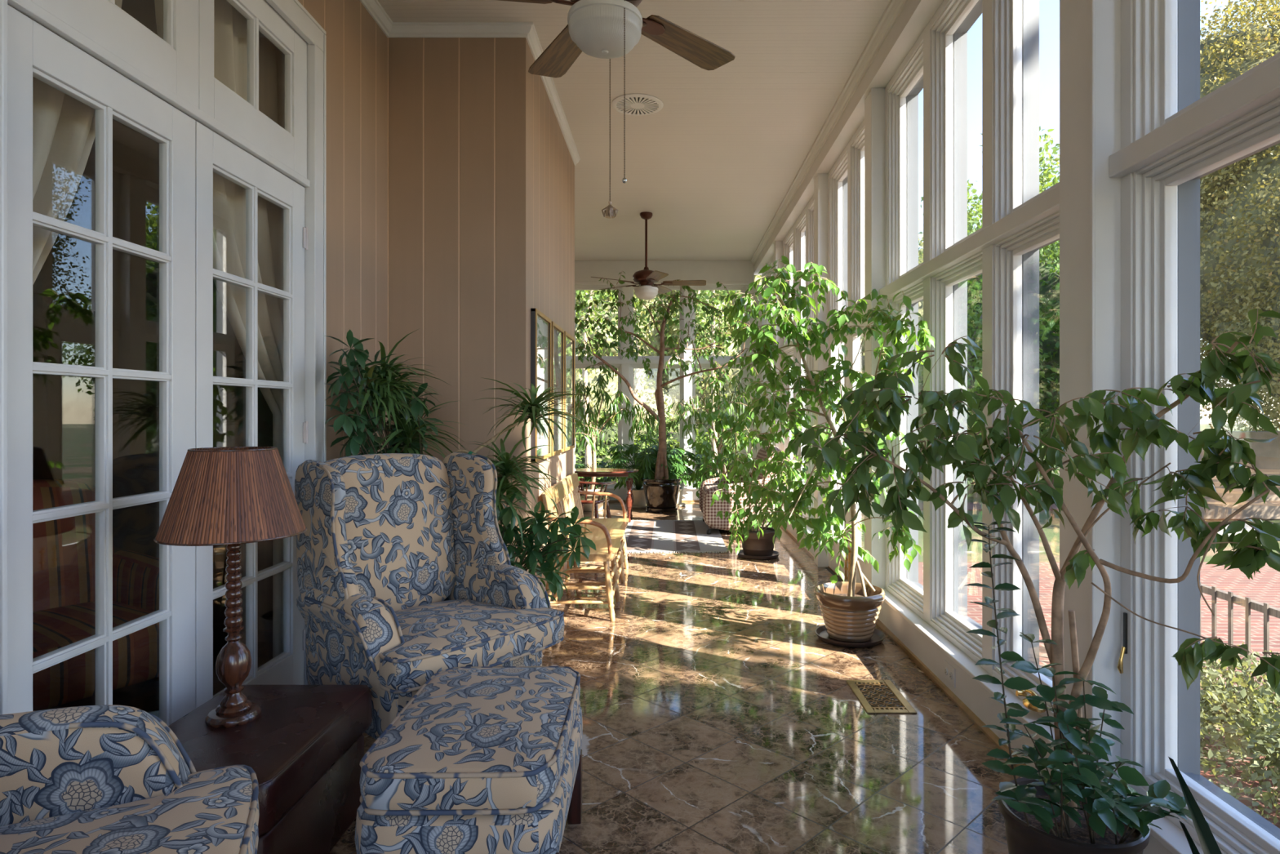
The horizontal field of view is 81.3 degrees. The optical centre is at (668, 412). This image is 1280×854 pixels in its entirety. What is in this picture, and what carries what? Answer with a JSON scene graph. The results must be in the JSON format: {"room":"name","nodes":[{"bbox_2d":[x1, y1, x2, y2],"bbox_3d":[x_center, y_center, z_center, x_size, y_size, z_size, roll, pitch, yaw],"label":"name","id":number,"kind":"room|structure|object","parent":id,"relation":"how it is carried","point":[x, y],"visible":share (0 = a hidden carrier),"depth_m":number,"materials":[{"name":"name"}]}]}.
{"room":"sunroom","nodes":[
{"label":"sunroom","id":0,"kind":"room"},
{"bbox_2d":[121,0,157,35],"bbox_3d":[-3.357,-1.915,2.375,3.285,0.050,4.350,0,0,0],"label":"ceiling","id":1,"kind":"structure","parent":0,"point":[143,11],"depth_m":3.51,"materials":[{"name":"paint"}]},
{"bbox_2d":[32,119,272,631],"bbox_3d":[-3.357,-0.290,2.375,3.285,3.200,4.350,0,0,0],"label":"wall","id":2,"kind":"structure","parent":0,"point":[64,290],"depth_m":4.45,"materials":[{"name":"paint"}]},
{"bbox_2d":[297,0,387,460],"bbox_3d":[-1.660,-0.445,1.125,0.110,3.510,6.250,0,0,0],"label":"wall","id":3,"kind":"structure","parent":0,"point":[357,47],"depth_m":3.81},
{"bbox_2d":[32,0,122,284],"bbox_3d":[-1.775,-0.240,1.978,0.086,3.000,0.965,0,0,0],"label":"drape","id":4,"kind":"object","parent":3,"relation":"hanging from","point":[64,126],"visible":0.38,"depth_m":2.14,"materials":[{"name":"white fabric"}]},
{"bbox_2d":[7,4,195,725],"bbox_3d":[-1.644,0.148,2.170,0.042,2.300,0.770,0,0,0],"label":"door","id":5,"kind":"structure","parent":3,"relation":"in","point":[33,50],"depth_m":2.15,"materials":[{"name":"paint"}]},
{"bbox_2d":[31,0,198,108],"bbox_3d":[-1.634,-1.343,2.170,0.042,0.617,0.770,0,0,0],"label":"window","id":6,"kind":"structure","parent":3,"relation":"in","point":[171,61],"depth_m":2.32,"materials":[{"name":"paint"}]},
{"bbox_2d":[0,0,326,714],"bbox_3d":[-1.642,-0.225,2.553,0.126,3.070,1.775,0,0,0],"label":"trim","id":7,"kind":"structure","parent":3,"relation":"attached to","point":[292,11],"depth_m":3.15,"materials":[{"name":"paint"}]},
{"bbox_2d":[154,0,284,657],"bbox_3d":[-1.773,-0.240,3.153,0.080,3.000,1.193,0,0,0],"label":"drape","id":8,"kind":"object","parent":3,"relation":"hanging from","point":[230,26],"visible":0.23,"depth_m":3.20,"materials":[{"name":"white fabric"}]},
{"bbox_2d":[195,120,307,708],"bbox_3d":[-1.637,0.148,2.947,0.055,2.300,0.772,0,0,0],"label":"door","id":9,"kind":"structure","parent":3,"relation":"in","point":[214,153],"depth_m":2.92,"materials":[{"name":"paint"}]},
{"bbox_2d":[200,0,306,178],"bbox_3d":[-1.634,-1.343,2.940,0.042,0.617,0.764,0,0,0],"label":"window","id":10,"kind":"structure","parent":3,"relation":"in","point":[288,145],"depth_m":2.94,"materials":[{"name":"paint"}]},
{"bbox_2d":[359,0,580,165],"bbox_3d":[-1.185,-2.169,2.228,0.840,0.062,8.455,0,0,0],"label":"trim","id":11,"kind":"structure","parent":3,"relation":"attached to","point":[390,28],"depth_m":4.22,"materials":[{"name":"white paint"}]},
{"bbox_2d":[387,37,529,572],"bbox_3d":[-1.265,-0.445,4.305,0.900,3.510,0.110,0,0,0],"label":"wall","id":12,"kind":"structure","parent":0,"point":[459,108],"depth_m":4.25,"materials":[{"name":"beige wood"}]},
{"bbox_2d":[45,502,1022,853],"bbox_3d":[-1.840,1.370,4.450,6.320,0.120,12.900,0,0,0],"label":"floor","id":13,"kind":"structure","parent":0,"point":[717,717],"depth_m":3.10,"materials":[{"name":"stone"}]},
{"bbox_2d":[32,479,159,711],"bbox_3d":[-2.595,0.803,3.026,0.872,1.014,0.980,0,0,30],"label":"striped armchair","id":14,"kind":"object","parent":13,"relation":"on","point":[64,549],"visible":0.51,"depth_m":3.21,"materials":[{"name":"fabric"}]},
{"bbox_2d":[0,704,259,853],"bbox_3d":[-1.143,0.744,1.249,0.766,1.131,0.843,0,0,-23],"label":"floral armchair","id":15,"kind":"object","parent":13,"relation":"on","point":[100,779],"visible":1,"depth_m":1.51,"materials":[{"name":"blue fabric"}]},
{"bbox_2d":[0,766,259,853],"bbox_3d":[-1.071,0.862,1.280,0.608,0.147,0.782,0,0,-23],"label":"seat cushion","id":16,"kind":"object","parent":15,"relation":"on","point":[213,811],"depth_m":1.47,"materials":[{"name":"blue fabric"}]},
{"bbox_2d":[168,684,371,853],"bbox_3d":[-1.225,1.108,2.160,0.480,0.404,0.690,0,0,0],"label":"side table","id":17,"kind":"object","parent":13,"relation":"on","point":[304,749],"visible":0.44,"depth_m":2.13,"materials":[{"name":"brown wood"}]},
{"bbox_2d":[153,446,306,728],"bbox_3d":[-1.288,0.506,2.205,0.390,0.800,0.390,0,0,42],"label":"table lamp","id":18,"kind":"object","parent":17,"relation":"on","point":[232,496],"visible":1,"depth_m":2.11,"materials":[{"name":"brown wood"}]},
{"bbox_2d":[324,328,468,457],"bbox_3d":[-1.304,0.447,3.631,0.579,1.726,0.878,0,0,0],"label":"dracaena","id":19,"kind":"object","parent":13,"relation":"on","point":[383,393],"visible":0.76,"depth_m":3.56,"materials":[{"name":"green plant"}]},
{"bbox_2d":[294,452,564,739],"bbox_3d":[-0.954,0.744,2.980,0.836,1.131,0.843,0,0,38],"label":"chair","id":20,"kind":"object","parent":13,"relation":"on","point":[406,576],"visible":0.94,"depth_m":2.95,"materials":[{"name":"blue fabric"}]},
{"bbox_2d":[378,599,564,689],"bbox_3d":[-0.864,0.862,2.910,0.608,0.147,0.782,0,0,38],"label":"seat cushion","id":21,"kind":"object","parent":20,"relation":"on","point":[436,635],"depth_m":2.76,"materials":[{"name":"blue fabric"}]},
{"bbox_2d":[354,666,582,853],"bbox_3d":[-0.528,1.073,2.150,0.508,0.474,0.784,0,0,-1],"label":"ottoman","id":22,"kind":"object","parent":13,"relation":"on","point":[480,759],"visible":1,"depth_m":1.84,"materials":[{"name":"blue fabric"}]},
{"bbox_2d":[455,377,595,608],"bbox_3d":[-0.764,0.567,3.797,0.753,1.486,0.658,0,0,-29],"label":"dracaena","id":23,"kind":"object","parent":13,"relation":"on","point":[537,531],"visible":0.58,"depth_m":3.78,"materials":[{"name":"green plant"}]},
{"bbox_2d":[541,472,628,621],"bbox_3d":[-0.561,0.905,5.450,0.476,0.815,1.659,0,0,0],"label":"chair","id":24,"kind":"object","parent":13,"relation":"on","point":[607,534],"visible":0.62,"depth_m":5.17,"materials":[{"name":"brown wood"}]},
{"bbox_2d":[583,486,606,511],"bbox_3d":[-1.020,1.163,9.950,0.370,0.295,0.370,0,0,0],"label":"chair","id":25,"kind":"object","parent":13,"relation":"on","point":[587,507],"depth_m":9.83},
{"bbox_2d":[574,467,639,522],"bbox_3d":[-0.780,1.002,9.000,0.844,0.616,0.643,0,0,0],"label":"table","id":26,"kind":"object","parent":13,"relation":"on","point":[589,472],"visible":0.65,"depth_m":8.83,"materials":[{"name":"brown wood"}]},
{"bbox_2d":[574,371,667,511],"bbox_3d":[-0.687,0.382,9.809,1.341,1.857,1.351,0,0,0],"label":"potted tree","id":27,"kind":"object","parent":13,"relation":"on","point":[587,507],"visible":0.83,"depth_m":9.85,"materials":[{"name":"plant"}]},
{"bbox_2d":[596,434,688,508],"bbox_3d":[-0.379,0.808,10.232,1.321,1.004,1.159,0,0,0],"label":"philodendron","id":28,"kind":"object","parent":13,"relation":"on","point":[646,466],"visible":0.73,"depth_m":10.10,"materials":[{"name":"plant"}]},
{"bbox_2d":[574,271,764,512],"bbox_3d":[-0.098,-0.298,9.997,2.782,3.216,2.017,0,0,0],"label":"ficus tree","id":29,"kind":"object","parent":13,"relation":"on","point":[661,494],"visible":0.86,"depth_m":9.82,"materials":[{"name":"green plant"}]},
{"bbox_2d":[620,520,728,552],"bbox_3d":[-0.193,1.304,7.970,1.496,0.010,2.093,0,0,0],"label":"rug","id":30,"kind":"object","parent":13,"relation":"on","point":[641,535],"visible":0.62,"depth_m":7.78,"materials":[{"name":"white fabric"}]},
{"bbox_2d":[699,445,781,534],"bbox_3d":[0.806,0.843,8.420,0.879,0.934,1.084,0,0,0],"label":"armchair","id":31,"kind":"object","parent":30,"relation":"on","point":[707,488],"visible":0.4,"depth_m":7.90,"materials":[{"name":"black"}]},
{"bbox_2d":[637,446,724,506],"bbox_3d":[0.151,0.897,10.384,1.280,0.825,0.896,0,0,0],"label":"philodendron","id":32,"kind":"object","parent":13,"relation":"on","point":[677,468],"visible":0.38,"depth_m":10.28,"materials":[{"name":"plant"}]},
{"bbox_2d":[665,373,759,475],"bbox_3d":[0.587,0.383,10.097,1.198,1.854,1.269,0,0,-26],"label":"fig","id":33,"kind":"object","parent":13,"relation":"on","point":[735,405],"visible":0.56,"depth_m":10.15,"materials":[{"name":"plant"}]},
{"bbox_2d":[681,395,761,498],"bbox_3d":[0.717,0.545,9.515,1.107,1.530,0.749,0,0,0],"label":"potted ficus","id":34,"kind":"object","parent":13,"relation":"on","point":[727,421],"visible":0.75,"depth_m":9.42,"materials":[{"name":"plant"}]},
{"bbox_2d":[709,367,813,559],"bbox_3d":[0.822,0.455,6.862,0.920,1.711,0.856,0,0,0],"label":"potted ficus","id":35,"kind":"object","parent":13,"relation":"on","point":[757,541],"visible":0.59,"depth_m":6.73,"materials":[{"name":"green plant"}]},
{"bbox_2d":[741,526,776,555],"bbox_3d":[0.815,1.182,6.780,0.360,0.228,0.360,0,0,0],"label":"pot","id":36,"kind":"object","parent":35,"relation":"attached to","point":[753,546],"depth_m":6.65,"materials":[{"name":"brown ceramic"}]},
{"bbox_2d":[720,255,934,647],"bbox_3d":[0.796,0.191,4.184,0.986,2.239,1.408,0,0,0],"label":"potted ficus","id":37,"kind":"object","parent":13,"relation":"on","point":[851,610],"visible":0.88,"depth_m":4.29,"materials":[{"name":"green plant"}]},
{"bbox_2d":[813,581,884,642],"bbox_3d":[1.048,1.158,4.303,0.402,0.276,0.401,0,0,0],"label":"pot","id":38,"kind":"object","parent":37,"relation":"attached to","point":[850,613],"depth_m":4.18,"materials":[{"name":"beige ceramic"}]},
{"bbox_2d":[845,680,916,713],"bbox_3d":[0.973,1.307,3.433,0.215,0.006,0.395,0,0,0],"label":"floor vent","id":39,"kind":"object","parent":13,"relation":"in","point":[876,696],"visible":1,"depth_m":3.41,"materials":[{"name":"gold metal"}]},
{"bbox_2d":[795,308,1279,853],"bbox_3d":[0.821,0.547,1.780,1.020,1.525,0.563,0,0,11],"label":"potted ficus","id":40,"kind":"object","parent":13,"relation":"on","point":[1070,810],"visible":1,"depth_m":1.68,"materials":[{"name":"plant"}]},
{"bbox_2d":[997,777,1150,853],"bbox_3d":[1.005,1.149,1.860,0.334,0.322,0.334,0,0,0],"label":"pot","id":41,"kind":"object","parent":40,"relation":"attached to","point":[1024,836],"depth_m":1.79,"materials":[{"name":"black ceramic"}]},
{"bbox_2d":[1168,756,1222,853],"bbox_3d":[1.123,0.980,1.438,0.313,0.660,0.212,0,0,21],"label":"snake plant","id":42,"kind":"object","parent":13,"relation":"on","point":[1209,845],"visible":1,"depth_m":1.39,"materials":[{"name":"green plant"}]},
{"bbox_2d":[529,48,574,601],"bbox_3d":[-0.870,-0.445,5.407,0.110,3.510,2.095,0,0,0],"label":"wall","id":43,"kind":"structure","parent":0,"point":[552,166],"depth_m":5.11,"materials":[{"name":"beige paint"}]},
{"bbox_2d":[530,308,551,462],"bbox_3d":[-0.798,-0.160,4.685,0.034,0.910,0.570,0,0,0],"label":"framed print","id":44,"kind":"object","parent":43,"relation":"attached to","point":[540,324],"visible":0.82,"depth_m":4.67,"materials":[{"name":"clear glass"}]},
{"bbox_2d":[551,321,564,455],"bbox_3d":[-0.798,-0.160,5.305,0.034,0.910,0.550,0,0,0],"label":"framed print","id":45,"kind":"object","parent":43,"relation":"attached to","point":[557,333],"visible":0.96,"depth_m":5.39,"materials":[{"name":"gold glass"}]},
{"bbox_2d":[564,331,574,451],"bbox_3d":[-0.798,-0.160,5.930,0.034,0.910,0.580,0,0,0],"label":"framed print","id":46,"kind":"object","parent":43,"relation":"attached to","point":[569,341],"visible":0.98,"depth_m":5.94,"materials":[{"name":"gold glass"}]},
{"bbox_2d":[377,0,890,260],"bbox_3d":[-0.985,-2.250,4.475,5.030,0.100,12.950,0,0,0],"label":"ceiling","id":47,"kind":"structure","parent":0,"point":[714,166],"depth_m":5.43,"materials":[{"name":"white paint"}]},
{"bbox_2d":[497,0,735,218],"bbox_3d":[-0.245,-1.456,2.612,1.280,1.488,1.270,0,0,0],"label":"ceiling fan","id":48,"kind":"object","parent":47,"relation":"hanging from","point":[609,29],"visible":1,"depth_m":2.70,"materials":[{"name":"brown wood"}]},
{"bbox_2d":[611,93,663,115],"bbox_3d":[-0.222,-2.193,5.320,0.370,0.014,0.370,0,0,0],"label":"ceiling vent","id":49,"kind":"object","parent":47,"relation":"in","point":[636,104],"visible":0.98,"depth_m":5.29,"materials":[{"name":"white paint"}]},
{"bbox_2d":[591,211,706,300],"bbox_3d":[-0.205,-1.722,8.235,1.244,0.957,1.293,0,0,0],"label":"ceiling fan","id":50,"kind":"object","parent":47,"relation":"hanging from","point":[646,278],"visible":1,"depth_m":8.17,"materials":[{"name":"brown wood"}]},
{"bbox_2d":[750,0,908,265],"bbox_3d":[1.212,-2.165,4.425,0.055,0.070,12.850,0,0,0],"label":"trim","id":51,"kind":"structure","parent":47,"relation":"attached to","point":[894,9],"depth_m":5.19,"materials":[{"name":"paint"}]},
{"bbox_2d":[754,0,943,275],"bbox_3d":[1.385,-2.110,4.475,0.290,0.180,12.950,0,0,0],"label":"trim","id":52,"kind":"structure","parent":47,"relation":"attached to","point":[916,15],"depth_m":4.92,"materials":[{"name":"paint"}]},
{"bbox_2d":[825,567,842,581],"bbox_3d":[-1.020,1.495,4.550,5.160,0.670,13.100,0,0,0],"label":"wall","id":53,"kind":"structure","parent":0,"point":[827,568],"depth_m":6.83,"materials":[{"name":"white paint"}]},
{"bbox_2d":[608,500,1026,766],"bbox_3d":[-1.100,1.295,4.425,4.800,0.030,12.850,0,0,0],"label":"baseboard","id":54,"kind":"structure","parent":53,"relation":"attached to","point":[979,723],"depth_m":3.53,"materials":[{"name":"brown wood"}]},
{"bbox_2d":[827,119,864,328],"bbox_3d":[1.438,-1.355,5.561,0.184,1.330,1.473,0,0,0],"label":"trim","id":55,"kind":"structure","parent":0,"point":[847,149],"depth_m":5.58,"materials":[{"name":"white paint"}]},
{"bbox_2d":[830,152,847,316],"bbox_3d":[1.442,-1.373,5.926,0.176,1.205,0.642,0,0,0],"label":"window","id":56,"kind":"structure","parent":55,"relation":"attached to","point":[838,179],"depth_m":6.21,"materials":[{"name":"white paint"}]},
{"bbox_2d":[851,127,864,306],"bbox_3d":[1.442,-1.373,5.194,0.176,1.205,0.641,0,0,0],"label":"window","id":57,"kind":"structure","parent":55,"relation":"attached to","point":[858,146],"depth_m":5.47,"materials":[{"name":"white paint"}]},
{"bbox_2d":[604,488,1172,853],"bbox_3d":[-0.985,1.215,4.525,5.030,0.190,13.050,0,0,0],"label":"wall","id":58,"kind":"structure","parent":0,"point":[967,690],"depth_m":3.36,"materials":[{"name":"white paint"}]},
{"bbox_2d":[574,284,622,359],"bbox_3d":[-1.054,-1.310,10.942,0.743,1.090,0.176,0,0,0],"label":"window","id":59,"kind":"structure","parent":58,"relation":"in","point":[619,357],"depth_m":10.89,"materials":[{"name":"white paint"}]},
{"bbox_2d":[629,364,684,487],"bbox_3d":[-0.174,0.198,10.942,0.795,1.800,0.176,0,0,0],"label":"window","id":60,"kind":"structure","parent":58,"relation":"in","point":[632,366],"depth_m":10.89,"materials":[{"name":"white paint"}]},
{"bbox_2d":[629,284,684,359],"bbox_3d":[-0.174,-1.310,10.942,0.795,1.090,0.176,0,0,0],"label":"window","id":61,"kind":"structure","parent":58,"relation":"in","point":[672,287],"depth_m":10.89,"materials":[{"name":"white paint"}]},
{"bbox_2d":[574,260,754,284],"bbox_3d":[-1.130,-2.027,10.912,4.740,0.345,0.275,0,0,0],"label":"trim","id":62,"kind":"structure","parent":58,"relation":"attached to","point":[725,272],"depth_m":10.79,"materials":[{"name":"white paint"}]},
{"bbox_2d":[622,284,761,487],"bbox_3d":[-0.985,-0.379,10.944,5.030,2.953,0.212,0,0,0],"label":"trim","id":63,"kind":"structure","parent":58,"relation":"attached to","point":[625,311],"depth_m":10.84,"materials":[{"name":"white paint"}]},
{"bbox_2d":[691,284,745,359],"bbox_3d":[0.727,-1.310,10.942,0.787,1.090,0.176,0,0,0],"label":"window","id":64,"kind":"structure","parent":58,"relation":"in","point":[742,287],"depth_m":10.89,"materials":[{"name":"white paint"}]},
{"bbox_2d":[773,240,782,504],"bbox_3d":[1.396,-0.461,8.863,0.268,3.118,0.194,0,0,0],"label":"trim","id":65,"kind":"structure","parent":58,"relation":"attached to","point":[778,246],"depth_m":8.77,"materials":[{"name":"white paint"}]},
{"bbox_2d":[782,195,813,529],"bbox_3d":[1.438,-0.461,7.635,0.184,3.118,2.270,0,0,0],"label":"trim","id":66,"kind":"structure","parent":58,"relation":"attached to","point":[806,210],"depth_m":7.43,"materials":[{"name":"white paint"}]},
{"bbox_2d":[795,213,805,334],"bbox_3d":[1.442,-1.373,7.640,0.176,1.205,0.660,0,0,0],"label":"window","id":67,"kind":"structure","parent":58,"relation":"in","point":[800,229],"depth_m":7.93,"materials":[{"name":"white paint"}]},
{"bbox_2d":[808,200,813,329],"bbox_3d":[1.442,-1.373,6.890,0.176,1.205,0.660,0,0,0],"label":"window","id":68,"kind":"structure","parent":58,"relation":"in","point":[811,210],"depth_m":7.20,"materials":[{"name":"white paint"}]},
{"bbox_2d":[813,173,844,567],"bbox_3d":[1.396,-0.355,6.396,0.268,3.330,0.207,0,0,0],"label":"trim","id":69,"kind":"structure","parent":58,"relation":"attached to","point":[820,183],"depth_m":6.30,"materials":[{"name":"white paint"}]},
{"bbox_2d":[828,321,849,581],"bbox_3d":[1.359,0.305,5.926,0.082,1.990,0.722,0,0,0],"label":"window","id":70,"kind":"structure","parent":58,"relation":"in","point":[833,564],"depth_m":5.93,"materials":[{"name":"white paint"}]},
{"bbox_2d":[847,312,864,582],"bbox_3d":[1.359,0.305,5.194,0.082,1.990,0.721,0,0,0],"label":"window","id":71,"kind":"structure","parent":58,"relation":"in","point":[855,343],"depth_m":5.43,"materials":[{"name":"white paint"}]},
{"bbox_2d":[864,88,884,588],"bbox_3d":[1.396,-0.355,4.729,0.268,3.330,0.191,0,0,0],"label":"trim","id":72,"kind":"structure","parent":58,"relation":"attached to","point":[874,103],"depth_m":4.64,"materials":[{"name":"white paint"}]},
{"bbox_2d":[888,41,923,284],"bbox_3d":[1.442,-1.373,4.263,0.176,1.205,0.647,0,0,0],"label":"window","id":73,"kind":"structure","parent":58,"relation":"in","point":[903,95],"depth_m":4.55,"materials":[{"name":"white paint"}]},
{"bbox_2d":[888,280,923,613],"bbox_3d":[1.442,0.184,4.263,0.176,1.772,0.647,0,0,0],"label":"window","id":74,"kind":"structure","parent":58,"relation":"in","point":[904,583],"depth_m":4.55,"materials":[{"name":"white paint"}]},
{"bbox_2d":[931,250,982,658],"bbox_3d":[1.442,0.184,3.520,0.176,1.772,0.640,0,0,0],"label":"window","id":75,"kind":"structure","parent":58,"relation":"in","point":[949,286],"depth_m":3.80,"materials":[{"name":"white paint"}]},
{"bbox_2d":[931,0,982,259],"bbox_3d":[1.442,-1.373,3.520,0.176,1.205,0.640,0,0,0],"label":"window","id":76,"kind":"structure","parent":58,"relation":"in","point":[949,32],"depth_m":3.80,"materials":[{"name":"white paint"}]},
{"bbox_2d":[884,0,1053,724],"bbox_3d":[1.438,-0.461,3.529,0.184,3.118,2.217,0,0,0],"label":"window frame","id":77,"kind":"structure","parent":58,"relation":"attached to","point":[988,6],"depth_m":3.19,"materials":[{"name":"white paint"}]},
{"bbox_2d":[879,185,1059,300],"bbox_3d":[1.421,-0.731,3.529,0.217,0.066,2.217,0,0,0],"label":"trim","id":78,"kind":"structure","parent":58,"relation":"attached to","point":[1047,204],"depth_m":3.10,"materials":[{"name":"white paint"}]},
{"bbox_2d":[782,505,1204,853],"bbox_3d":[1.401,1.109,4.425,0.253,0.022,12.850,0,0,0],"label":"trim","id":79,"kind":"structure","parent":58,"relation":"on","point":[1171,836],"depth_m":2.99,"materials":[{"name":"white paint"}]},
{"bbox_2d":[994,210,1059,715],"bbox_3d":[1.413,0.184,2.785,0.234,1.772,0.630,0,0,0],"label":"window","id":80,"kind":"structure","parent":58,"relation":"in","point":[1016,256],"depth_m":3.06,"materials":[{"name":"white paint"}]},
{"bbox_2d":[994,0,1059,222],"bbox_3d":[1.442,-1.373,2.785,0.176,1.205,0.630,0,0,0],"label":"window","id":81,"kind":"structure","parent":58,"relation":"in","point":[1016,22],"depth_m":3.06,"materials":[{"name":"white paint"}]},
{"bbox_2d":[1059,0,1120,779],"bbox_3d":[1.396,-0.461,2.318,0.268,3.118,0.204,0,0,0],"label":"column","id":82,"kind":"structure","parent":58,"relation":"attached to","point":[1090,30],"depth_m":2.25,"materials":[{"name":"white paint"}]},
{"bbox_2d":[1120,0,1227,853],"bbox_3d":[1.438,-0.461,1.135,0.184,3.118,2.170,0,0,0],"label":"trim","id":83,"kind":"structure","parent":58,"relation":"attached to","point":[1126,6],"depth_m":2.19,"materials":[{"name":"white paint"}]},
{"bbox_2d":[1109,57,1279,177],"bbox_3d":[1.421,-0.731,1.135,0.217,0.066,2.170,0,0,0],"label":"trim","id":84,"kind":"structure","parent":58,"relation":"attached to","point":[1260,87],"depth_m":1.84,"materials":[{"name":"white paint"}]},
{"bbox_2d":[1116,97,1279,853],"bbox_3d":[1.424,0.184,1.863,0.212,1.772,0.666,0,0,0],"label":"window","id":85,"kind":"structure","parent":58,"relation":"in","point":[1166,190],"depth_m":2.13,"materials":[{"name":"white paint"}]},
{"bbox_2d":[1133,0,1279,142],"bbox_3d":[1.442,-1.373,1.850,0.176,1.205,0.640,0,0,0],"label":"window","id":86,"kind":"structure","parent":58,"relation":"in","point":[1166,33],"depth_m":2.13,"materials":[{"name":"white paint"}]},
{"bbox_3d":[-3.550,-0.445,8.648,0.100,3.510,4.605,0,0,0],"label":"wall","id":87,"kind":"structure","parent":0,"visible":0},
{"bbox_2d":[574,360,752,364],"bbox_3d":[-1.100,-0.734,10.943,4.800,0.063,0.215,0,0,0],"label":"trim","id":88,"kind":"structure","parent":87,"relation":"attached to","point":[576,362],"depth_m":10.84,"materials":[{"name":"white paint"}]},
{"label":"outside","id":89,"kind":"structure","parent":0,"visible":0},
{"bbox_2d":[860,423,1279,561],"bbox_3d":[15.000,1.886,35.000,150.000,0.288,150.000,0,0,0],"label":"ground","id":90,"kind":"structure","parent":89,"point":[1051,532],"depth_m":10.70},
{"bbox_2d":[575,410,617,482],"bbox_3d":[-1.889,0.891,15.358,2.467,1.935,1.575,0,0,0],"label":"shrub","id":91,"kind":"object","parent":90,"relation":"on","point":[611,440],"visible":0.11,"depth_m":15.05,"materials":[{"name":"green plant"}]},
{"bbox_2d":[575,289,679,440],"bbox_3d":[-2.172,-2.308,20.036,5.577,8.325,4.538,0,0,33],"label":"tree","id":92,"kind":"object","parent":90,"relation":"on","point":[647,385],"visible":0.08,"depth_m":18.91,"materials":[{"name":"green plant"}]},
{"bbox_2d":[580,289,676,442],"bbox_3d":[-0.857,-1.970,16.445,2.063,7.402,1.598,0,0,0],"label":"slim tree","id":93,"kind":"object","parent":90,"relation":"on","point":[638,307],"visible":0.18,"depth_m":16.36,"materials":[{"name":"green plant"}]},
{"bbox_2d":[633,409,702,464],"bbox_3d":[-0.237,0.890,15.789,2.172,1.890,1.604,0,0,8],"label":"shrub","id":94,"kind":"object","parent":90,"relation":"on","point":[673,440],"visible":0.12,"depth_m":15.57,"materials":[{"name":"green plant"}]},
{"bbox_2d":[649,275,761,446],"bbox_3d":[1.687,-2.141,20.340,5.721,8.044,4.242,0,0,-5],"label":"tree","id":95,"kind":"object","parent":90,"relation":"on","point":[675,373],"visible":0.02,"depth_m":19.06,"materials":[{"name":"green plant"}]},
{"bbox_2d":[673,275,760,476],"bbox_3d":[0.917,-1.787,14.695,1.720,7.038,1.700,0,0,39],"label":"slim tree","id":96,"kind":"object","parent":90,"relation":"on","point":[713,299],"visible":0.12,"depth_m":14.76,"materials":[{"name":"green plant"}]},
{"bbox_2d":[860,233,972,457],"bbox_3d":[5.429,-2.137,20.440,6.847,7.944,4.515,0,0,0],"label":"tree","id":97,"kind":"object","parent":90,"relation":"on","point":[921,303],"visible":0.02,"depth_m":19.29,"materials":[{"name":"green plant"}]},
{"bbox_2d":[918,502,1058,510],"bbox_3d":[-0.200,1.825,13.700,15.600,0.210,1.000,0,0,0],"label":"path","id":98,"kind":"structure","parent":90,"relation":"on","point":[971,505],"depth_m":13.58,"materials":[{"name":"brick"}]},
{"bbox_2d":[575,289,640,467],"bbox_3d":[-1.500,-1.608,13.788,1.760,6.682,1.669,0,0,-44],"label":"slim tree","id":99,"kind":"object","parent":98,"relation":"on","point":[597,296],"visible":0.16,"depth_m":13.76,"materials":[{"name":"green plant"}]},
{"bbox_2d":[918,288,1058,497],"bbox_3d":[6.323,-0.451,15.216,3.174,4.378,3.021,0,0,4],"label":"tree","id":100,"kind":"object","parent":90,"relation":"on","point":[975,365],"visible":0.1,"depth_m":15.05,"materials":[{"name":"green plant"}]},
{"bbox_2d":[967,207,1059,475],"bbox_3d":[9.251,-1.846,20.623,6.610,7.433,6.577,0,0,-22],"label":"evergreen tree","id":101,"kind":"object","parent":90,"relation":"on","point":[1049,264],"visible":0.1,"depth_m":18.05,"materials":[{"name":"green plant"}]},
{"bbox_2d":[978,126,1059,255],"bbox_3d":[12.135,-4.365,24.288,2.957,12.198,4.034,0,0,-32],"label":"tree","id":102,"kind":"object","parent":90,"relation":"on","point":[1047,175],"visible":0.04,"depth_m":24.00,"materials":[{"name":"green plant"}]},
{"bbox_2d":[918,561,1279,828],"bbox_3d":[4.565,1.830,2.800,6.070,0.200,11.600,0,0,0],"label":"patio","id":103,"kind":"structure","parent":90,"relation":"on","point":[1264,587],"depth_m":6.48,"materials":[{"name":"brick"}]},
{"bbox_2d":[1200,640,1279,824],"bbox_3d":[2.797,1.391,3.092,1.462,0.764,2.627,0,0,-8],"label":"shrub","id":104,"kind":"object","parent":103,"relation":"on","point":[1221,704],"visible":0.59,"depth_m":3.32,"materials":[{"name":"green plant"}]},
{"bbox_2d":[1200,582,1279,724],"bbox_3d":[3.250,1.340,3.700,0.100,0.780,2.940,0,0,0],"label":"railing","id":105,"kind":"object","parent":103,"relation":"on","point":[1268,610],"visible":0.15,"depth_m":4.21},
{"bbox_2d":[1200,431,1279,519],"bbox_3d":[10.450,1.020,12.175,6.100,1.420,0.350,0,0,0],"label":"wall","id":106,"kind":"structure","parent":90,"relation":"on","point":[1267,454],"depth_m":12.00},
{"bbox_2d":[1200,0,1279,431],"bbox_3d":[11.464,-3.470,12.765,6.845,10.532,9.596,0,0,17],"label":"autumn tree","id":107,"kind":"object","parent":90,"relation":"on","point":[1240,201],"visible":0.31,"depth_m":11.86,"materials":[{"name":"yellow plant"}]},
{"bbox_2d":[1205,468,1279,506],"bbox_3d":[8.309,1.270,10.924,1.500,0.920,0.510,0,0,20],"label":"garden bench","id":108,"kind":"object","parent":90,"relation":"on","point":[1268,503],"visible":0.16,"depth_m":10.93,"materials":[{"name":"brown wood"}]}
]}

